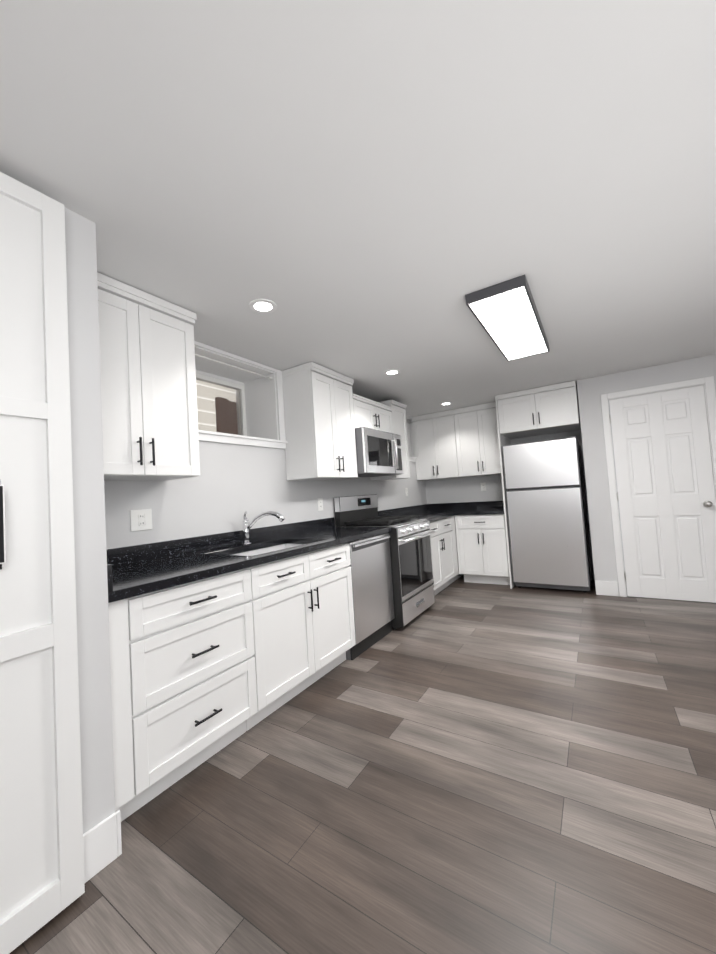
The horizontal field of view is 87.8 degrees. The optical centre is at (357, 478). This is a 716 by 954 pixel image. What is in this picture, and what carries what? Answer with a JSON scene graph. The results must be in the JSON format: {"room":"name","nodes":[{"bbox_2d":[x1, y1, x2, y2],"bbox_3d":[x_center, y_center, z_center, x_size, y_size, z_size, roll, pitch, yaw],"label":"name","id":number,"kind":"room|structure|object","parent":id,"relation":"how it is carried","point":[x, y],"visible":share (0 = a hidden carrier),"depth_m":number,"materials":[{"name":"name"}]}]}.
{"room":"kitchen","nodes":[
{"label":"kitchen","id":0,"kind":"room"},
{"bbox_2d":[64,207,114,833],"bbox_3d":[-2.367,0.218,0.178,1.160,2.310,3.550,-5,-3,32],"label":"wall","id":1,"kind":"structure","parent":0,"point":[96,732],"depth_m":1.32,"materials":[{"name":"grey paint"}]},
{"bbox_2d":[0,172,84,953],"bbox_3d":[-1.190,0.183,0.821,0.079,2.257,0.958,-5,-3,32],"label":"tall cabinet","id":2,"kind":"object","parent":1,"relation":"in","point":[42,883],"depth_m":1.15,"materials":[{"name":"white paint"}]},
{"bbox_2d":[83,810,121,882],"bbox_3d":[-1.801,1.249,-0.178,0.013,0.150,3.560,-5,-3,32],"label":"baseboard","id":3,"kind":"structure","parent":1,"relation":"attached to","point":[102,845],"depth_m":1.27,"materials":[{"name":"white paint"}]},
{"bbox_2d":[104,390,426,548],"bbox_3d":[-0.295,0.257,4.046,0.500,2.310,5.200,-5,-3,32],"label":"wall","id":4,"kind":"structure","parent":0,"point":[227,488],"depth_m":2.65,"materials":[{"name":"grey paint"}]},
{"bbox_2d":[130,509,151,531],"bbox_3d":[-1.226,0.234,2.108,0.009,0.118,0.118,-5,-3,32],"label":"electrical outlet","id":5,"kind":"object","parent":4,"relation":"attached to","point":[140,520],"visible":1,"depth_m":2.10,"materials":[{"name":"white plastic"}]},
{"bbox_2d":[97,272,199,480],"bbox_3d":[-1.193,-0.467,1.923,0.367,0.928,0.620,-5,-3,32],"label":"upper cabinet","id":6,"kind":"object","parent":4,"relation":"attached to","point":[148,393],"visible":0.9,"depth_m":1.86,"materials":[{"name":"white paint"}]},
{"bbox_2d":[194,341,287,448],"bbox_3d":[-1.091,-0.567,2.807,0.455,0.666,1.090,-5,-3,32],"label":"sliding window","id":7,"kind":"structure","parent":4,"relation":"in","point":[240,398],"depth_m":3.10,"materials":[{"name":"white plastic"}]},
{"bbox_2d":[281,362,357,479],"bbox_3d":[-0.314,-0.461,3.304,0.367,0.928,0.616,-5,-3,32],"label":"upper cabinet","id":8,"kind":"object","parent":4,"relation":"attached to","point":[319,422],"visible":1,"depth_m":3.10,"materials":[{"name":"white paint"}]},
{"bbox_2d":[318,498,322,510],"bbox_3d":[-0.351,0.241,3.483,0.009,0.115,0.072,-5,-3,32],"label":"electrical outlet","id":9,"kind":"object","parent":4,"relation":"attached to","point":[320,504],"visible":1,"depth_m":3.48,"materials":[{"name":"white plastic"}]},
{"bbox_2d":[352,394,392,433],"bbox_3d":[0.048,-0.624,3.896,0.367,0.320,0.804,-5,-3,32],"label":"upper cabinet","id":10,"kind":"object","parent":4,"relation":"attached to","point":[371,414],"visible":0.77,"depth_m":3.77,"materials":[{"name":"white paint"}]},
{"bbox_2d":[355,427,402,476],"bbox_3d":[0.121,-0.250,3.848,0.484,0.428,0.781,-5,-3,32],"label":"over-the-range microwave","id":11,"kind":"object","parent":10,"relation":"attached to","point":[378,453],"visible":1,"depth_m":3.63,"materials":[{"name":"grey metal"}]},
{"bbox_2d":[370,399,409,479],"bbox_3d":[0.373,-0.433,4.379,0.367,0.879,0.395,-5,-3,32],"label":"upper cabinet","id":12,"kind":"object","parent":4,"relation":"attached to","point":[399,423],"visible":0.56,"depth_m":4.33,"materials":[{"name":"white paint"}]},
{"bbox_2d":[406,415,416,461],"bbox_3d":[0.440,-0.558,5.211,0.455,0.666,1.090,-5,-3,32],"label":"window","id":13,"kind":"structure","parent":4,"relation":"in","point":[413,458],"depth_m":5.51,"materials":[{"name":"white paint"}]},
{"bbox_2d":[406,420,411,456],"bbox_3d":[0.542,-0.587,5.146,0.036,0.557,0.922,-5,-3,32],"label":"window blind","id":14,"kind":"object","parent":13,"relation":"attached to","point":[409,440],"visible":0.25,"depth_m":5.48,"materials":[{"name":"paint"}]},
{"bbox_2d":[0,0,715,416],"bbox_3d":[1.046,-1.171,1.034,6.200,0.100,8.850,-5,-3,32],"label":"ceiling","id":15,"kind":"structure","parent":0,"point":[364,194],"depth_m":1.25,"materials":[{"name":"white paint"}]},
{"bbox_2d":[249,299,276,312],"bbox_3d":[-0.533,-0.969,2.092,0.150,0.006,0.150,-5,-3,32],"label":"recessed light","id":16,"kind":"object","parent":15,"relation":"in","point":[262,306],"visible":1,"depth_m":2.08,"materials":[{"name":"white paint"}]},
{"bbox_2d":[384,369,399,374],"bbox_3d":[0.310,-0.966,3.380,0.150,0.006,0.150,-5,-3,32],"label":"recessed light","id":17,"kind":"object","parent":15,"relation":"in","point":[392,372],"visible":1,"depth_m":3.37,"materials":[{"name":"white paint"}]},
{"bbox_2d":[465,275,548,360],"bbox_3d":[1.064,-1.027,2.533,0.315,0.054,1.200,-5,-3,32],"label":"led panel light","id":18,"kind":"object","parent":15,"relation":"attached to","point":[505,314],"visible":1,"depth_m":2.31,"materials":[{"name":"grey plastic"}]},
{"bbox_2d":[9,575,715,953],"bbox_3d":[1.199,1.232,0.927,6.200,0.100,8.850,-5,-3,32],"label":"floor","id":19,"kind":"structure","parent":0,"point":[459,767],"depth_m":1.43,"materials":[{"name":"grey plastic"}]},
{"bbox_2d":[108,568,257,821],"bbox_3d":[-0.968,0.921,1.809,0.652,0.875,0.688,-5,-3,32],"label":"base cabinet","id":20,"kind":"object","parent":19,"relation":"on","point":[183,683],"visible":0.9,"depth_m":1.60,"materials":[{"name":"white paint"}]},
{"bbox_2d":[246,543,355,730],"bbox_3d":[-0.530,0.923,2.497,0.652,0.875,0.937,-5,-3,32],"label":"base cabinet","id":21,"kind":"object","parent":19,"relation":"on","point":[303,621],"visible":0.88,"depth_m":2.25,"materials":[{"name":"white paint"}]},
{"bbox_2d":[106,513,393,602],"bbox_3d":[-0.582,0.417,2.498,0.642,0.138,2.274,-5,-3,32],"label":"countertop","id":22,"kind":"structure","parent":21,"relation":"on","point":[135,570],"depth_m":2.14,"materials":[{"name":"black stone"}]},
{"bbox_2d":[242,511,284,544],"bbox_3d":[-0.669,0.339,2.611,0.306,0.234,0.151,-5,-3,32],"label":"kitchen faucet","id":23,"kind":"object","parent":22,"relation":"on","point":[247,525],"visible":1,"depth_m":2.62,"materials":[{"name":"silver metal"}]},
{"bbox_2d":[232,544,303,555],"bbox_3d":[-0.571,0.593,2.466,0.479,0.213,0.774,-5,-3,32],"label":"undermount sink","id":24,"kind":"object","parent":22,"relation":"in","point":[264,550],"visible":0.12,"depth_m":2.72,"materials":[{"name":"silver metal"}]},
{"bbox_2d":[346,533,394,659],"bbox_3d":[-0.113,0.928,3.168,0.637,0.872,0.637,-5,-3,32],"label":"dishwasher","id":25,"kind":"object","parent":19,"relation":"on","point":[372,587],"visible":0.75,"depth_m":2.97,"materials":[{"name":"grey metal"}]},
{"bbox_2d":[334,494,434,629],"bbox_3d":[0.312,0.757,3.738,0.733,1.210,0.770,-5,-3,32],"label":"gas range","id":26,"kind":"object","parent":19,"relation":"on","point":[412,569],"visible":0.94,"depth_m":3.56,"materials":[{"name":"silver metal"}]},
{"bbox_2d":[429,516,456,594],"bbox_3d":[0.711,0.932,4.480,0.617,0.876,0.897,-5,-3,32],"label":"base cabinet","id":27,"kind":"object","parent":19,"relation":"on","point":[445,566],"depth_m":4.39,"materials":[{"name":"white paint"}]},
{"bbox_2d":[378,503,457,521],"bbox_3d":[0.895,0.425,4.802,0.660,0.138,1.639,-5,-3,32],"label":"countertop","id":28,"kind":"structure","parent":27,"relation":"on","point":[431,512],"depth_m":5.02,"materials":[{"name":"black stone"}]},
{"bbox_2d":[453,516,463,578],"bbox_3d":[1.109,0.939,5.198,0.517,0.876,0.737,-5,-3,32],"label":"base cabinet","id":29,"kind":"object","parent":19,"relation":"on","point":[454,527],"depth_m":4.79,"materials":[{"name":"white paint"}]},
{"bbox_2d":[455,514,509,584],"bbox_3d":[1.696,0.887,4.875,0.622,0.875,0.652,-5,-3,32],"label":"base cabinet","id":30,"kind":"object","parent":19,"relation":"on","point":[482,552],"visible":0.9,"depth_m":4.63,"materials":[{"name":"white paint"}]},
{"bbox_2d":[458,501,503,514],"bbox_3d":[1.684,0.379,4.890,0.581,0.138,0.643,-5,-3,32],"label":"countertop","id":31,"kind":"structure","parent":30,"relation":"on","point":[484,507],"depth_m":5.11,"materials":[{"name":"black stone"}]},
{"bbox_2d":[495,396,514,588],"bbox_3d":[1.916,0.149,4.723,0.019,2.304,0.677,-5,-3,32],"label":"end panel","id":32,"kind":"object","parent":19,"relation":"on","point":[503,440],"visible":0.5,"depth_m":4.46,"materials":[{"name":"white paint"}]},
{"bbox_2d":[502,436,590,592],"bbox_3d":[2.269,0.415,4.470,0.769,1.707,0.670,-5,-3,32],"label":"refrigerator","id":33,"kind":"object","parent":19,"relation":"on","point":[546,518],"visible":1,"depth_m":4.18,"materials":[{"name":"grey metal"}]},
{"bbox_2d":[425,423,594,579],"bbox_3d":[2.103,0.160,5.305,2.200,2.310,0.500,-5,-3,32],"label":"wall","id":34,"kind":"structure","parent":0,"point":[458,490],"depth_m":5.22,"materials":[{"name":"grey paint"}]},
{"bbox_2d":[412,410,459,479],"bbox_3d":[1.166,-0.463,5.386,0.626,0.928,0.368,-5,-3,32],"label":"upper cabinet","id":35,"kind":"object","parent":34,"relation":"attached to","point":[435,447],"visible":0.98,"depth_m":5.25,"materials":[{"name":"white paint"}]},
{"bbox_2d":[453,402,500,476],"bbox_3d":[1.680,-0.511,5.059,0.630,0.928,0.368,-5,-3,32],"label":"upper cabinet","id":36,"kind":"object","parent":34,"relation":"attached to","point":[477,441],"visible":0.88,"depth_m":4.94,"materials":[{"name":"white paint"}]},
{"bbox_2d":[480,483,485,490],"bbox_3d":[1.759,0.113,5.221,0.072,0.115,0.009,-5,-3,32],"label":"electrical outlet","id":37,"kind":"object","parent":34,"relation":"attached to","point":[483,486],"visible":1,"depth_m":5.22,"materials":[{"name":"white plastic"}]},
{"bbox_2d":[497,381,580,438],"bbox_3d":[2.203,-0.800,4.523,0.820,0.466,0.712,-5,-3,32],"label":"upper cabinet","id":38,"kind":"object","parent":34,"relation":"attached to","point":[547,410],"visible":0.98,"depth_m":4.26,"materials":[{"name":"white paint"}]},
{"bbox_2d":[577,379,605,587],"bbox_3d":[2.677,0.077,4.258,0.100,2.310,0.650,-5,-3,32],"label":"wall","id":39,"kind":"structure","parent":0,"point":[591,482],"depth_m":3.99,"materials":[{"name":"grey paint"}]},
{"bbox_2d":[587,354,715,590],"bbox_3d":[4.007,-0.059,3.098,3.400,2.310,0.120,-5,-3,32],"label":"wall","id":40,"kind":"structure","parent":0,"point":[688,369],"depth_m":3.89,"materials":[{"name":"grey paint"}]},
{"bbox_2d":[600,376,715,596],"bbox_3d":[3.037,0.130,3.704,0.885,2.110,0.137,-5,-3,32],"label":"door frame","id":41,"kind":"structure","parent":40,"relation":"attached to","point":[708,383],"depth_m":3.83,"materials":[{"name":"white paint"}]},
{"bbox_2d":[609,385,715,602],"bbox_3d":[2.992,0.161,3.642,0.750,2.032,0.112,-5,-3,32],"label":"door","id":42,"kind":"structure","parent":40,"relation":"in","point":[666,499],"depth_m":3.64,"materials":[{"name":"white paint"}]},
{"label":"outside","id":43,"kind":"structure","parent":0,"visible":0},
{"bbox_2d":[196,380,237,434],"bbox_3d":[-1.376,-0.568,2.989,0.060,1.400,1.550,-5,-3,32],"label":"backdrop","id":44,"kind":"structure","parent":43,"point":[209,418],"depth_m":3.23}
]}

